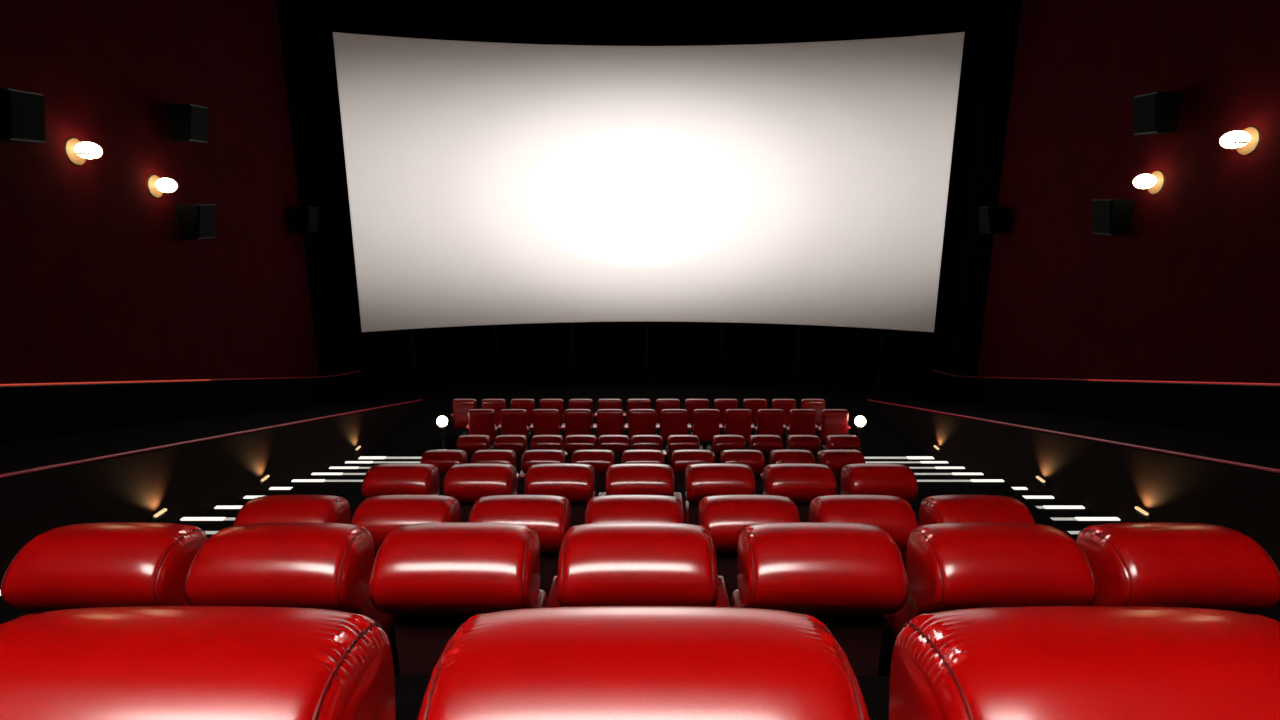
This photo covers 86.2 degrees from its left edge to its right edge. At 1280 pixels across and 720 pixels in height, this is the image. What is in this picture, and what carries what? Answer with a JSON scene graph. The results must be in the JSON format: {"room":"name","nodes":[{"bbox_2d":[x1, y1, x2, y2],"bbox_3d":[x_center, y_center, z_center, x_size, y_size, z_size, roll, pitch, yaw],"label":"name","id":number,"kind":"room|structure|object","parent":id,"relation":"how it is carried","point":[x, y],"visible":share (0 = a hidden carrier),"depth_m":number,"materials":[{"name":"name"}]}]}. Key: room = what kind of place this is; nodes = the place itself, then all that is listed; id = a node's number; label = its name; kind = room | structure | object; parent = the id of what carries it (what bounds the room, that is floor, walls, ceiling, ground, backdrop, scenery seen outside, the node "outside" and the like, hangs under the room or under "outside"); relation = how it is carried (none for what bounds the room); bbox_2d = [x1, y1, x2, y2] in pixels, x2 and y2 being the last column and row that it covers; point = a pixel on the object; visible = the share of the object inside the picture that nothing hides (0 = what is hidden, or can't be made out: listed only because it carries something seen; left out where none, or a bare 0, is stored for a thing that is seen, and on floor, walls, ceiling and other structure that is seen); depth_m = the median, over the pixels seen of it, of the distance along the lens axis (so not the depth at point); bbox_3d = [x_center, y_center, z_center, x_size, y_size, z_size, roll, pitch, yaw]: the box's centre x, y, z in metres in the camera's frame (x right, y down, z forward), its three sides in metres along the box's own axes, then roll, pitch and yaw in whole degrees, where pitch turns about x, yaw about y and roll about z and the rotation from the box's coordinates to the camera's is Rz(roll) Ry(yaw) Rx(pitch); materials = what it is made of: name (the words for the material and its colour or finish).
{"room":"auditorium","nodes":[
{"label":"auditorium","id":0,"kind":"room"},
{"bbox_2d":[0,0,321,443],"bbox_3d":[-9.900,-1.919,8.384,0.200,13.000,23.200,0,14,0],"label":"wall","id":1,"kind":"structure","parent":0,"point":[99,282],"depth_m":13.56,"materials":[{"name":"red fabric"}]},
{"bbox_2d":[0,88,45,142],"bbox_3d":[-9.484,-3.674,10.327,0.632,0.720,0.640,0,14,0],"label":"wall speaker","id":2,"kind":"object","parent":1,"relation":"attached to","point":[22,113],"visible":1,"depth_m":10.22,"materials":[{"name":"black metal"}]},
{"bbox_2d":[10,91,44,140],"bbox_3d":[-9.236,-3.674,10.326,0.135,0.660,0.580,0,14,0],"label":"grille","id":3,"kind":"object","parent":2,"relation":"attached to","point":[27,109],"depth_m":10.30,"materials":[{"name":"fabric"}]},
{"bbox_2d":[63,137,102,165],"bbox_3d":[-9.599,-3.612,11.864,0.402,0.480,0.480,0,14,0],"label":"wall lamp","id":4,"kind":"object","parent":1,"relation":"attached to","point":[76,152],"visible":1,"depth_m":11.76,"materials":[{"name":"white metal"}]},
{"bbox_2d":[0,379,209,387],"bbox_3d":[-9.791,0.356,7.287,0.053,4.150,16.009,0,14,0],"label":"light strip","id":5,"kind":"object","parent":1,"relation":"attached to","point":[198,380],"visible":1,"depth_m":12.24,"materials":[{"name":"red"}]},
{"bbox_2d":[146,174,177,198],"bbox_3d":[-9.599,-3.506,13.813,0.402,0.480,0.480,0,14,0],"label":"wall lamp","id":6,"kind":"object","parent":1,"relation":"attached to","point":[156,186],"visible":1,"depth_m":13.71,"materials":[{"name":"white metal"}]},
{"bbox_2d":[166,104,208,142],"bbox_3d":[-9.484,-4.950,14.339,0.632,0.720,0.640,0,14,0],"label":"wall speaker","id":7,"kind":"object","parent":1,"relation":"attached to","point":[188,123],"visible":1,"depth_m":14.09,"materials":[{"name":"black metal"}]},
{"bbox_2d":[190,105,208,140],"bbox_3d":[-9.236,-4.950,14.339,0.135,0.660,0.580,0,14,0],"label":"grille","id":8,"kind":"object","parent":7,"relation":"attached to","point":[199,115],"depth_m":14.31,"materials":[{"name":"fabric"}]},
{"bbox_2d":[175,204,216,238],"bbox_3d":[-9.484,-2.959,14.614,0.632,0.720,0.640,0,14,0],"label":"wall speaker","id":9,"kind":"object","parent":1,"relation":"attached to","point":[194,221],"visible":1,"depth_m":14.35,"materials":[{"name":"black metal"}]},
{"bbox_2d":[199,205,216,237],"bbox_3d":[-9.236,-2.959,14.614,0.135,0.660,0.580,0,14,0],"label":"grille","id":10,"kind":"object","parent":9,"relation":"attached to","point":[207,213],"depth_m":14.60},
{"bbox_2d":[291,207,318,232],"bbox_3d":[-9.484,-3.970,19.359,0.632,0.720,0.640,0,14,0],"label":"wall speaker","id":11,"kind":"object","parent":1,"relation":"attached to","point":[304,219],"visible":1,"depth_m":19.09,"materials":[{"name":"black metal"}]},
{"bbox_2d":[308,208,318,231],"bbox_3d":[-9.236,-3.970,19.359,0.135,0.660,0.580,0,14,0],"label":"grille","id":12,"kind":"object","parent":11,"relation":"attached to","point":[313,213],"depth_m":19.32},
{"bbox_2d":[0,399,422,588],"bbox_3d":[-6.800,1.378,9.282,0.200,5.968,23.400,0,14,0],"label":"wall","id":13,"kind":"structure","parent":0,"point":[190,478],"depth_m":9.97,"materials":[{"name":"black paint"}]},
{"bbox_2d":[0,369,1279,719],"bbox_3d":[0.200,1.003,11.197,20.400,6.000,27.300,0,14,0],"label":"floor","id":14,"kind":"structure","parent":0,"point":[418,432],"depth_m":16.98,"materials":[{"name":"black carpet"}]},
{"bbox_2d":[0,522,207,613],"bbox_3d":[-2.235,1.175,3.062,0.747,1.050,0.678,0,14,0],"label":"chair","id":15,"kind":"object","parent":14,"relation":"on","point":[106,564],"visible":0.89,"depth_m":2.69,"materials":[{"name":"red leather"}]},
{"bbox_2d":[0,606,395,719],"bbox_3d":[-0.808,0.897,1.292,0.769,1.050,0.678,0,14,0],"label":"chair","id":16,"kind":"object","parent":14,"relation":"on","point":[137,662],"visible":1,"depth_m":1.00,"materials":[{"name":"red leather"}]},
{"bbox_2d":[180,517,234,520],"bbox_3d":[-5.495,2.312,9.956,2.350,0.026,0.078,0,14,0],"label":"step light","id":17,"kind":"object","parent":14,"relation":"on","point":[183,518],"visible":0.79,"depth_m":9.93,"materials":[{"name":"white"}]},
{"bbox_2d":[184,522,395,650],"bbox_3d":[-1.511,1.175,3.062,0.729,1.050,0.678,0,14,0],"label":"chair","id":18,"kind":"object","parent":14,"relation":"on","point":[315,565],"visible":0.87,"depth_m":2.69,"materials":[{"name":"red leather"}]},
{"bbox_2d":[367,598,393,634],"bbox_3d":[-1.470,1.228,3.248,0.590,0.140,0.340,0,14,0],"label":"seat cushion","id":19,"kind":"object","parent":18,"relation":"on","point":[387,623],"depth_m":3.18,"materials":[{"name":"red leather"}]},
{"bbox_2d":[233,495,350,524],"bbox_3d":[-2.320,1.380,4.706,0.747,1.050,0.678,0,14,0],"label":"chair","id":20,"kind":"object","parent":14,"relation":"on","point":[270,508],"visible":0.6,"depth_m":4.37,"materials":[{"name":"red leather"}]},
{"bbox_2d":[362,463,439,498],"bbox_3d":[-2.300,1.470,6.682,0.747,1.050,0.678,0,14,0],"label":"chair","id":21,"kind":"object","parent":14,"relation":"on","point":[391,478],"visible":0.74,"depth_m":6.30,"materials":[{"name":"red leather"}]},
{"bbox_2d":[351,495,460,555],"bbox_3d":[-1.573,1.380,4.706,0.744,1.050,0.678,0,14,0],"label":"chair","id":22,"kind":"object","parent":14,"relation":"on","point":[380,515],"visible":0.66,"depth_m":4.35,"materials":[{"name":"red leather"}]},
{"bbox_2d":[420,449,466,485],"bbox_3d":[-3.013,1.846,10.579,0.747,1.050,0.678,0,14,0],"label":"chair","id":23,"kind":"object","parent":14,"relation":"on","point":[443,459],"visible":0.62,"depth_m":10.22,"materials":[{"name":"red leather"}]},
{"bbox_2d":[368,522,547,675],"bbox_3d":[-0.792,1.175,3.062,0.732,1.050,0.678,0,14,0],"label":"chair","id":24,"kind":"object","parent":14,"relation":"on","point":[431,578],"visible":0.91,"depth_m":2.71,"materials":[{"name":"red leather"}]},
{"bbox_2d":[535,589,547,607],"bbox_3d":[-0.750,1.228,3.248,0.590,0.140,0.340,0,14,0],"label":"armrest","id":25,"kind":"object","parent":24,"relation":"on","point":[542,599],"depth_m":3.30,"materials":[{"name":"red leather"}]},
{"bbox_2d":[450,399,476,434],"bbox_3d":[-4.572,1.472,17.848,0.727,1.048,0.510,0,14,0],"label":"chair","id":26,"kind":"object","parent":14,"relation":"on","point":[461,407],"visible":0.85,"depth_m":17.57,"materials":[{"name":"red leather"}]},
{"bbox_2d":[456,435,490,462],"bbox_3d":[-3.420,2.004,14.104,0.747,1.050,0.678,0,14,0],"label":"chair","id":27,"kind":"object","parent":14,"relation":"on","point":[470,444],"visible":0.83,"depth_m":13.73,"materials":[{"name":"red leather"}]},
{"bbox_2d":[443,463,516,521],"bbox_3d":[-1.550,1.470,6.682,0.747,1.050,0.678,0,14,0],"label":"chair","id":28,"kind":"object","parent":14,"relation":"on","point":[467,483],"visible":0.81,"depth_m":6.31,"materials":[{"name":"red leather"}]},
{"bbox_2d":[465,409,498,448],"bbox_3d":[-3.735,1.613,16.113,0.727,1.048,0.510,0,14,0],"label":"chair","id":29,"kind":"object","parent":14,"relation":"on","point":[481,421],"visible":0.83,"depth_m":15.83,"materials":[{"name":"red leather"}]},
{"bbox_2d":[481,399,505,433],"bbox_3d":[-3.824,1.472,17.848,0.725,1.048,0.510,0,14,0],"label":"chair","id":30,"kind":"object","parent":14,"relation":"on","point":[497,405],"visible":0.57,"depth_m":17.53,"materials":[{"name":"red leather"}]},
{"bbox_2d":[471,449,519,485],"bbox_3d":[-2.261,1.846,10.579,0.747,1.050,0.678,0,14,0],"label":"chair","id":31,"kind":"object","parent":14,"relation":"on","point":[501,456],"visible":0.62,"depth_m":10.22,"materials":[{"name":"red leather"}]},
{"bbox_2d":[494,435,527,471],"bbox_3d":[-2.670,2.004,14.104,0.747,1.050,0.678,0,14,0],"label":"chair","id":32,"kind":"object","parent":14,"relation":"on","point":[517,443],"visible":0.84,"depth_m":13.73,"materials":[{"name":"red leather"}]},
{"bbox_2d":[497,409,529,439],"bbox_3d":[-2.988,1.613,16.113,0.724,1.048,0.510,0,14,0],"label":"chair","id":33,"kind":"object","parent":14,"relation":"on","point":[513,421],"visible":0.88,"depth_m":15.83,"materials":[{"name":"red leather"}]},
{"bbox_2d":[468,495,570,596],"bbox_3d":[-0.828,1.380,4.706,0.744,1.050,0.678,0,14,0],"label":"chair","id":34,"kind":"object","parent":14,"relation":"on","point":[549,515],"visible":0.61,"depth_m":4.37,"materials":[{"name":"red leather"}]},
{"bbox_2d":[511,399,534,433],"bbox_3d":[-3.077,1.472,17.848,0.725,1.048,0.510,0,14,0],"label":"chair","id":35,"kind":"object","parent":14,"relation":"on","point":[528,405],"visible":0.49,"depth_m":17.53,"materials":[{"name":"red leather"}]},
{"bbox_2d":[519,449,564,485],"bbox_3d":[-1.509,1.846,10.579,0.747,1.050,0.678,0,14,0],"label":"chair","id":36,"kind":"object","parent":14,"relation":"on","point":[538,456],"visible":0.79,"depth_m":10.22,"materials":[{"name":"red leather"}]},
{"bbox_2d":[529,409,560,438],"bbox_3d":[-2.243,1.613,16.113,0.724,1.048,0.510,0,14,0],"label":"chair","id":37,"kind":"object","parent":14,"relation":"on","point":[545,421],"visible":0.82,"depth_m":15.83,"materials":[{"name":"red leather"}]},
{"bbox_2d":[531,435,563,449],"bbox_3d":[-1.927,2.004,14.104,0.742,1.050,0.678,0,14,0],"label":"chair","id":38,"kind":"object","parent":14,"relation":"on","point":[555,442],"visible":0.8,"depth_m":13.71,"materials":[{"name":"red leather"}]},
{"bbox_2d":[540,399,564,426],"bbox_3d":[-2.330,1.472,17.848,0.725,1.048,0.510,0,14,0],"label":"chair","id":39,"kind":"object","parent":14,"relation":"on","point":[557,404],"visible":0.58,"depth_m":17.53,"materials":[{"name":"red leather"}]},
{"bbox_2d":[524,463,594,526],"bbox_3d":[-0.800,1.470,6.682,0.747,1.050,0.678,0,14,0],"label":"chair","id":40,"kind":"object","parent":14,"relation":"on","point":[575,482],"visible":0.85,"depth_m":6.31,"materials":[{"name":"red leather"}]},
{"bbox_2d":[561,409,591,440],"bbox_3d":[-1.498,1.613,16.113,0.724,1.048,0.510,0,14,0],"label":"chair","id":41,"kind":"object","parent":14,"relation":"on","point":[577,421],"visible":0.8,"depth_m":15.83,"materials":[{"name":"red leather"}]},
{"bbox_2d":[564,435,596,462],"bbox_3d":[-1.232,2.004,14.104,0.712,1.050,0.678,0,14,0],"label":"chair","id":42,"kind":"object","parent":14,"relation":"on","point":[572,442],"visible":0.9,"depth_m":13.73,"materials":[{"name":"red leather"}]},
{"bbox_2d":[569,399,592,426],"bbox_3d":[-1.583,1.472,17.848,0.725,1.048,0.510,0,14,0],"label":"chair","id":43,"kind":"object","parent":14,"relation":"on","point":[573,403],"visible":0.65,"depth_m":17.52,"materials":[{"name":"red leather"}]},
{"bbox_2d":[571,449,614,485],"bbox_3d":[-0.757,1.846,10.579,0.747,1.050,0.678,0,14,0],"label":"chair","id":44,"kind":"object","parent":14,"relation":"on","point":[600,459],"visible":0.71,"depth_m":10.22,"materials":[{"name":"red leather"}]},
{"bbox_2d":[593,409,622,439],"bbox_3d":[-0.753,1.613,16.113,0.724,1.048,0.510,0,14,0],"label":"chair","id":45,"kind":"object","parent":14,"relation":"on","point":[609,421],"visible":0.85,"depth_m":15.83,"materials":[{"name":"red leather"}]},
{"bbox_2d":[594,399,621,423],"bbox_3d":[-0.836,1.472,17.848,0.725,1.048,0.510,0,14,0],"label":"chair","id":46,"kind":"object","parent":14,"relation":"on","point":[602,403],"visible":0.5,"depth_m":17.52,"materials":[{"name":"red leather"}]},
{"bbox_2d":[598,435,629,463],"bbox_3d":[-0.560,2.004,14.104,0.707,1.050,0.678,0,14,0],"label":"chair","id":47,"kind":"object","parent":14,"relation":"on","point":[617,444],"visible":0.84,"depth_m":13.73,"materials":[{"name":"red leather"}]},
{"bbox_2d":[546,522,717,606],"bbox_3d":[-0.057,1.175,3.062,0.742,1.050,0.678,0,14,0],"label":"chair","id":48,"kind":"object","parent":14,"relation":"on","point":[615,563],"visible":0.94,"depth_m":2.68,"materials":[{"name":"red leather"}]},
{"bbox_2d":[584,495,684,523],"bbox_3d":[-0.083,1.380,4.706,0.744,1.050,0.678,0,14,0],"label":"chair","id":49,"kind":"object","parent":14,"relation":"on","point":[605,508],"visible":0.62,"depth_m":4.36,"materials":[{"name":"red leather"}]},
{"bbox_2d":[598,463,674,496],"bbox_3d":[-0.050,1.470,6.682,0.747,1.050,0.678,0,14,0],"label":"chair","id":50,"kind":"object","parent":14,"relation":"on","point":[626,478],"visible":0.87,"depth_m":6.29,"materials":[{"name":"red leather"}]},
{"bbox_2d":[623,399,650,427],"bbox_3d":[-0.089,1.472,17.848,0.725,1.048,0.510,0,14,0],"label":"chair","id":51,"kind":"object","parent":14,"relation":"on","point":[631,403],"visible":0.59,"depth_m":17.52,"materials":[{"name":"red leather"}]},
{"bbox_2d":[624,409,654,440],"bbox_3d":[-0.008,1.613,16.113,0.724,1.048,0.510,0,14,0],"label":"chair","id":52,"kind":"object","parent":14,"relation":"on","point":[641,421],"visible":0.85,"depth_m":15.83,"materials":[{"name":"red leather"}]},
{"bbox_2d":[622,449,663,463],"bbox_3d":[-0.005,1.846,10.579,0.747,1.050,0.678,0,14,0],"label":"chair","id":53,"kind":"object","parent":14,"relation":"on","point":[636,455],"visible":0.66,"depth_m":10.21,"materials":[{"name":"red leather"}]},
{"bbox_2d":[417,606,869,719],"bbox_3d":[-0.046,0.897,1.292,0.769,1.050,0.678,0,14,0],"label":"chair","id":54,"kind":"object","parent":14,"relation":"on","point":[585,662],"visible":1,"depth_m":0.98,"materials":[{"name":"red leather"}]},
{"bbox_2d":[631,435,662,450],"bbox_3d":[0.110,2.004,14.104,0.707,1.050,0.678,0,14,0],"label":"chair","id":55,"kind":"object","parent":14,"relation":"on","point":[654,442],"visible":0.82,"depth_m":13.71,"materials":[{"name":"red leather"}]},
{"bbox_2d":[332,32,964,389],"bbox_3d":[0.240,-4.250,21.291,17.648,10.560,2.052,0,14,0],"label":"screen","id":56,"kind":"object","parent":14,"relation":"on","point":[489,183],"visible":1,"depth_m":21.15,"materials":[{"name":"fabric"}]},
{"bbox_2d":[656,399,679,428],"bbox_3d":[0.658,1.472,17.848,0.725,1.048,0.510,0,14,0],"label":"chair","id":57,"kind":"object","parent":14,"relation":"on","point":[661,404],"visible":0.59,"depth_m":17.53,"materials":[{"name":"red leather"}]},
{"bbox_2d":[656,409,686,450],"bbox_3d":[0.737,1.613,16.113,0.724,1.048,0.510,0,14,0],"label":"chair","id":58,"kind":"object","parent":14,"relation":"on","point":[673,421],"visible":0.83,"depth_m":15.83,"materials":[{"name":"red leather"}]},
{"bbox_2d":[663,435,699,465],"bbox_3d":[0.833,2.004,14.104,0.742,1.050,0.678,0,14,0],"label":"chair","id":59,"kind":"object","parent":14,"relation":"on","point":[674,442],"visible":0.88,"depth_m":13.73,"materials":[{"name":"red leather"}]},
{"bbox_2d":[671,449,714,485],"bbox_3d":[0.747,1.846,10.579,0.747,1.050,0.678,0,14,0],"label":"chair","id":60,"kind":"object","parent":14,"relation":"on","point":[680,459],"visible":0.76,"depth_m":10.22,"materials":[{"name":"red leather"}]},
{"bbox_2d":[685,399,708,433],"bbox_3d":[1.405,1.472,17.848,0.725,1.048,0.510,0,14,0],"label":"chair","id":61,"kind":"object","parent":14,"relation":"on","point":[691,405],"visible":0.49,"depth_m":17.53,"materials":[{"name":"red leather"}]},
{"bbox_2d":[687,409,719,450],"bbox_3d":[1.482,1.613,16.113,0.724,1.048,0.510,0,14,0],"label":"chair","id":62,"kind":"object","parent":14,"relation":"on","point":[705,421],"visible":0.86,"depth_m":15.85,"materials":[{"name":"red leather"}]},
{"bbox_2d":[674,463,755,524],"bbox_3d":[0.700,1.470,6.682,0.747,1.050,0.678,0,14,0],"label":"chair","id":63,"kind":"object","parent":14,"relation":"on","point":[703,480],"visible":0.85,"depth_m":6.31,"materials":[{"name":"red leather"}]},
{"bbox_2d":[714,399,737,433],"bbox_3d":[2.152,1.472,17.848,0.725,1.048,0.510,0,14,0],"label":"chair","id":64,"kind":"object","parent":14,"relation":"on","point":[722,405],"visible":0.57,"depth_m":17.53,"materials":[{"name":"red leather"}]},
{"bbox_2d":[712,435,744,462],"bbox_3d":[1.750,2.004,14.104,0.747,1.050,0.678,0,14,0],"label":"chair","id":65,"kind":"object","parent":14,"relation":"on","point":[720,443],"visible":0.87,"depth_m":13.73,"materials":[{"name":"red leather"}]},
{"bbox_2d":[719,409,751,441],"bbox_3d":[2.227,1.613,16.113,0.724,1.048,0.510,0,14,0],"label":"chair","id":66,"kind":"object","parent":14,"relation":"on","point":[737,421],"visible":0.81,"depth_m":15.83,"materials":[{"name":"red leather"}]},
{"bbox_2d":[720,449,764,485],"bbox_3d":[1.499,1.846,10.579,0.747,1.050,0.678,0,14,0],"label":"chair","id":67,"kind":"object","parent":14,"relation":"on","point":[754,459],"visible":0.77,"depth_m":10.22,"materials":[{"name":"red leather"}]},
{"bbox_2d":[698,495,800,596],"bbox_3d":[0.662,1.380,4.706,0.744,1.050,0.678,0,14,0],"label":"chair","id":68,"kind":"object","parent":14,"relation":"on","point":[724,517],"visible":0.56,"depth_m":4.36,"materials":[{"name":"red leather"}]},
{"bbox_2d":[743,399,766,433],"bbox_3d":[2.899,1.472,17.848,0.725,1.048,0.510,0,14,0],"label":"chair","id":69,"kind":"object","parent":14,"relation":"on","point":[754,405],"visible":0.54,"depth_m":17.53,"materials":[{"name":"red leather"}]},
{"bbox_2d":[749,435,782,465],"bbox_3d":[2.500,2.004,14.104,0.747,1.050,0.678,0,14,0],"label":"chair","id":70,"kind":"object","parent":14,"relation":"on","point":[765,444],"visible":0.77,"depth_m":13.73,"materials":[{"name":"red leather"}]},
{"bbox_2d":[751,409,783,439],"bbox_3d":[2.972,1.613,16.113,0.724,1.048,0.510,0,14,0],"label":"chair","id":71,"kind":"object","parent":14,"relation":"on","point":[769,421],"visible":0.84,"depth_m":15.83,"materials":[{"name":"red leather"}]},
{"bbox_2d":[772,399,795,433],"bbox_3d":[3.646,1.472,17.848,0.725,1.048,0.510,0,14,0],"label":"chair","id":72,"kind":"object","parent":14,"relation":"on","point":[786,405],"visible":0.54,"depth_m":17.53,"materials":[{"name":"red leather"}]},
{"bbox_2d":[760,449,814,485],"bbox_3d":[2.251,1.846,10.579,0.747,1.050,0.678,0,14,0],"label":"chair","id":73,"kind":"object","parent":14,"relation":"on","point":[784,455],"visible":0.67,"depth_m":10.22,"materials":[{"name":"red leather"}]},
{"bbox_2d":[782,409,815,441],"bbox_3d":[3.717,1.613,16.113,0.724,1.048,0.510,0,14,0],"label":"chair","id":74,"kind":"object","parent":14,"relation":"on","point":[801,421],"visible":0.8,"depth_m":15.83,"materials":[{"name":"red leather"}]},
{"bbox_2d":[763,463,836,521],"bbox_3d":[1.450,1.470,6.682,0.747,1.050,0.678,0,14,0],"label":"chair","id":75,"kind":"object","parent":14,"relation":"on","point":[800,482],"visible":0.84,"depth_m":6.31,"materials":[{"name":"red leather"}]},
{"bbox_2d":[787,435,820,463],"bbox_3d":[3.270,2.004,14.104,0.747,1.050,0.678,0,14,0],"label":"chair","id":76,"kind":"object","parent":14,"relation":"on","point":[812,443],"visible":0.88,"depth_m":13.73,"materials":[{"name":"red leather"}]},
{"bbox_2d":[715,522,908,675],"bbox_3d":[0.690,1.175,3.062,0.747,1.050,0.678,0,14,0],"label":"chair","id":77,"kind":"object","parent":14,"relation":"on","point":[846,576],"visible":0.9,"depth_m":2.71,"materials":[{"name":"red leather"}]},
{"bbox_2d":[730,590,742,607],"bbox_3d":[0.740,1.228,3.248,0.590,0.140,0.340,0,14,0],"label":"armrest","id":78,"kind":"object","parent":77,"relation":"on","point":[735,601],"depth_m":3.31,"materials":[{"name":"red leather"}]},
{"bbox_2d":[801,399,824,425],"bbox_3d":[4.453,1.472,17.848,0.844,1.048,0.510,0,14,0],"label":"chair","id":79,"kind":"object","parent":14,"relation":"on","point":[818,405],"visible":0.48,"depth_m":17.53,"materials":[{"name":"red leather"}]},
{"bbox_2d":[815,409,850,449],"bbox_3d":[4.521,1.613,16.113,0.844,1.048,0.510,0,14,0],"label":"chair","id":80,"kind":"object","parent":14,"relation":"on","point":[833,421],"visible":0.82,"depth_m":15.84,"materials":[{"name":"red leather"}]},
{"bbox_2d":[816,435,860,463],"bbox_3d":[4.120,2.004,14.104,0.846,1.050,0.678,0,14,0],"label":"chair","id":81,"kind":"object","parent":14,"relation":"on","point":[851,442],"visible":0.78,"depth_m":13.72,"materials":[{"name":"red leather"}]},
{"bbox_2d":[818,449,865,485],"bbox_3d":[3.053,1.846,10.579,0.846,1.050,0.678,0,14,0],"label":"chair","id":82,"kind":"object","parent":14,"relation":"on","point":[836,459],"visible":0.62,"depth_m":10.22,"materials":[{"name":"red leather"}]},
{"bbox_2d":[809,495,918,556],"bbox_3d":[1.407,1.380,4.706,0.744,1.050,0.678,0,14,0],"label":"chair","id":83,"kind":"object","parent":14,"relation":"on","point":[894,515],"visible":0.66,"depth_m":4.35,"materials":[{"name":"red leather"}]},
{"bbox_2d":[840,463,917,506],"bbox_3d":[2.250,1.470,6.682,0.846,1.050,0.678,0,14,0],"label":"chair","id":84,"kind":"object","parent":14,"relation":"on","point":[898,480],"visible":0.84,"depth_m":6.30,"materials":[{"name":"red leather"}]},
{"bbox_2d":[917,479,1003,481],"bbox_3d":[5.795,2.314,13.116,2.350,0.026,0.078,0,14,0],"label":"step light","id":85,"kind":"object","parent":14,"relation":"on","point":[971,480],"visible":0.85,"depth_m":13.09,"materials":[{"name":"white"}]},
{"bbox_2d":[903,495,1034,566],"bbox_3d":[2.201,1.380,4.706,0.844,1.050,0.678,0,14,0],"label":"chair","id":86,"kind":"object","parent":14,"relation":"on","point":[940,508],"visible":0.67,"depth_m":4.37,"materials":[{"name":"red leather"}]},
{"bbox_2d":[878,522,1096,673],"bbox_3d":[1.429,1.175,3.062,0.739,1.050,0.678,0,14,0],"label":"chair","id":87,"kind":"object","parent":14,"relation":"on","point":[962,565],"visible":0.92,"depth_m":2.69,"materials":[{"name":"red leather"}]},
{"bbox_2d":[886,593,913,638],"bbox_3d":[1.475,1.228,3.248,0.590,0.140,0.340,0,14,0],"label":"seat cushion","id":88,"kind":"object","parent":87,"relation":"on","point":[895,623],"depth_m":3.18,"materials":[{"name":"red leather"}]},
{"bbox_2d":[889,606,1279,719],"bbox_3d":[0.765,0.897,1.292,0.871,1.050,0.678,0,14,0],"label":"chair","id":89,"kind":"object","parent":14,"relation":"on","point":[1030,662],"visible":0.97,"depth_m":1.00,"materials":[{"name":"red leather"}]},
{"bbox_2d":[1051,517,1119,520],"bbox_3d":[5.795,2.312,9.956,2.350,0.026,0.078,0,14,0],"label":"step light","id":90,"kind":"object","parent":14,"relation":"on","point":[1075,518],"visible":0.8,"depth_m":9.94,"materials":[{"name":"white"}]},
{"bbox_2d":[1076,522,1279,613],"bbox_3d":[2.210,1.175,3.062,0.836,1.050,0.678,0,14,0],"label":"chair","id":91,"kind":"object","parent":14,"relation":"on","point":[1152,564],"visible":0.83,"depth_m":2.69,"materials":[{"name":"red leather"}]},
{"bbox_2d":[277,0,1021,401],"bbox_3d":[0.200,-5.096,21.556,21.600,13.000,4.300,0,14,0],"label":"wall","id":92,"kind":"structure","parent":0,"point":[990,27],"depth_m":21.95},
{"bbox_2d":[867,399,1279,571],"bbox_3d":[7.100,1.378,9.282,0.200,5.968,23.400,0,14,0],"label":"wall","id":93,"kind":"structure","parent":0,"point":[1108,478],"depth_m":10.24,"materials":[{"name":"black paint"}]},
{"bbox_2d":[974,0,1279,439],"bbox_3d":[10.300,-1.896,8.287,0.200,13.000,23.000,0,14,0],"label":"wall","id":94,"kind":"structure","parent":0,"point":[1191,293],"depth_m":13.94,"materials":[{"name":"red fabric"}]},
{"bbox_2d":[978,207,1006,233],"bbox_3d":[9.884,-3.923,19.164,0.632,0.720,0.640,0,14,0],"label":"wall speaker","id":95,"kind":"object","parent":94,"relation":"attached to","point":[992,220],"visible":1,"depth_m":18.90,"materials":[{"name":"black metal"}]},
{"bbox_2d":[978,208,989,232],"bbox_3d":[9.636,-3.923,19.165,0.135,0.660,0.580,0,14,0],"label":"grille","id":96,"kind":"object","parent":95,"relation":"attached to","point":[983,213],"depth_m":19.13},
{"bbox_2d":[1091,199,1134,234],"bbox_3d":[9.884,-2.986,14.299,0.632,0.720,0.640,0,14,0],"label":"wall speaker","id":97,"kind":"object","parent":94,"relation":"attached to","point":[1109,216],"visible":1,"depth_m":14.05,"materials":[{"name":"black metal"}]},
{"bbox_2d":[1091,201,1110,233],"bbox_3d":[9.636,-2.986,14.299,0.135,0.660,0.580,0,14,0],"label":"grille","id":98,"kind":"object","parent":97,"relation":"attached to","point":[1101,210],"depth_m":14.28,"materials":[{"name":"fabric"}]},
{"bbox_2d":[1133,170,1165,194],"bbox_3d":[9.999,-3.504,13.505,0.402,0.480,0.480,0,14,0],"label":"wall lamp","id":99,"kind":"object","parent":94,"relation":"attached to","point":[1155,182],"visible":1,"depth_m":13.39,"materials":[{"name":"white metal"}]},
{"bbox_2d":[1133,92,1182,134],"bbox_3d":[9.884,-4.694,13.064,0.632,0.720,0.640,0,14,0],"label":"wall speaker","id":100,"kind":"object","parent":94,"relation":"attached to","point":[1156,113],"visible":1,"depth_m":12.82,"materials":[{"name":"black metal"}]},
{"bbox_2d":[1133,94,1155,133],"bbox_3d":[9.636,-4.694,13.064,0.135,0.660,0.580,0,14,0],"label":"grille","id":101,"kind":"object","parent":100,"relation":"attached to","point":[1144,106],"depth_m":13.05,"materials":[{"name":"fabric"}]},
{"bbox_2d":[1088,379,1279,386],"bbox_3d":[10.191,0.356,7.287,0.053,4.150,16.009,0,14,0],"label":"light strip","id":102,"kind":"object","parent":94,"relation":"attached to","point":[1089,380],"visible":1,"depth_m":12.61,"materials":[{"name":"red"}]},
{"bbox_2d":[1220,126,1261,155],"bbox_3d":[9.999,-3.669,11.459,0.402,0.480,0.480,0,14,0],"label":"wall lamp","id":103,"kind":"object","parent":94,"relation":"attached to","point":[1246,142],"visible":1,"depth_m":11.36,"materials":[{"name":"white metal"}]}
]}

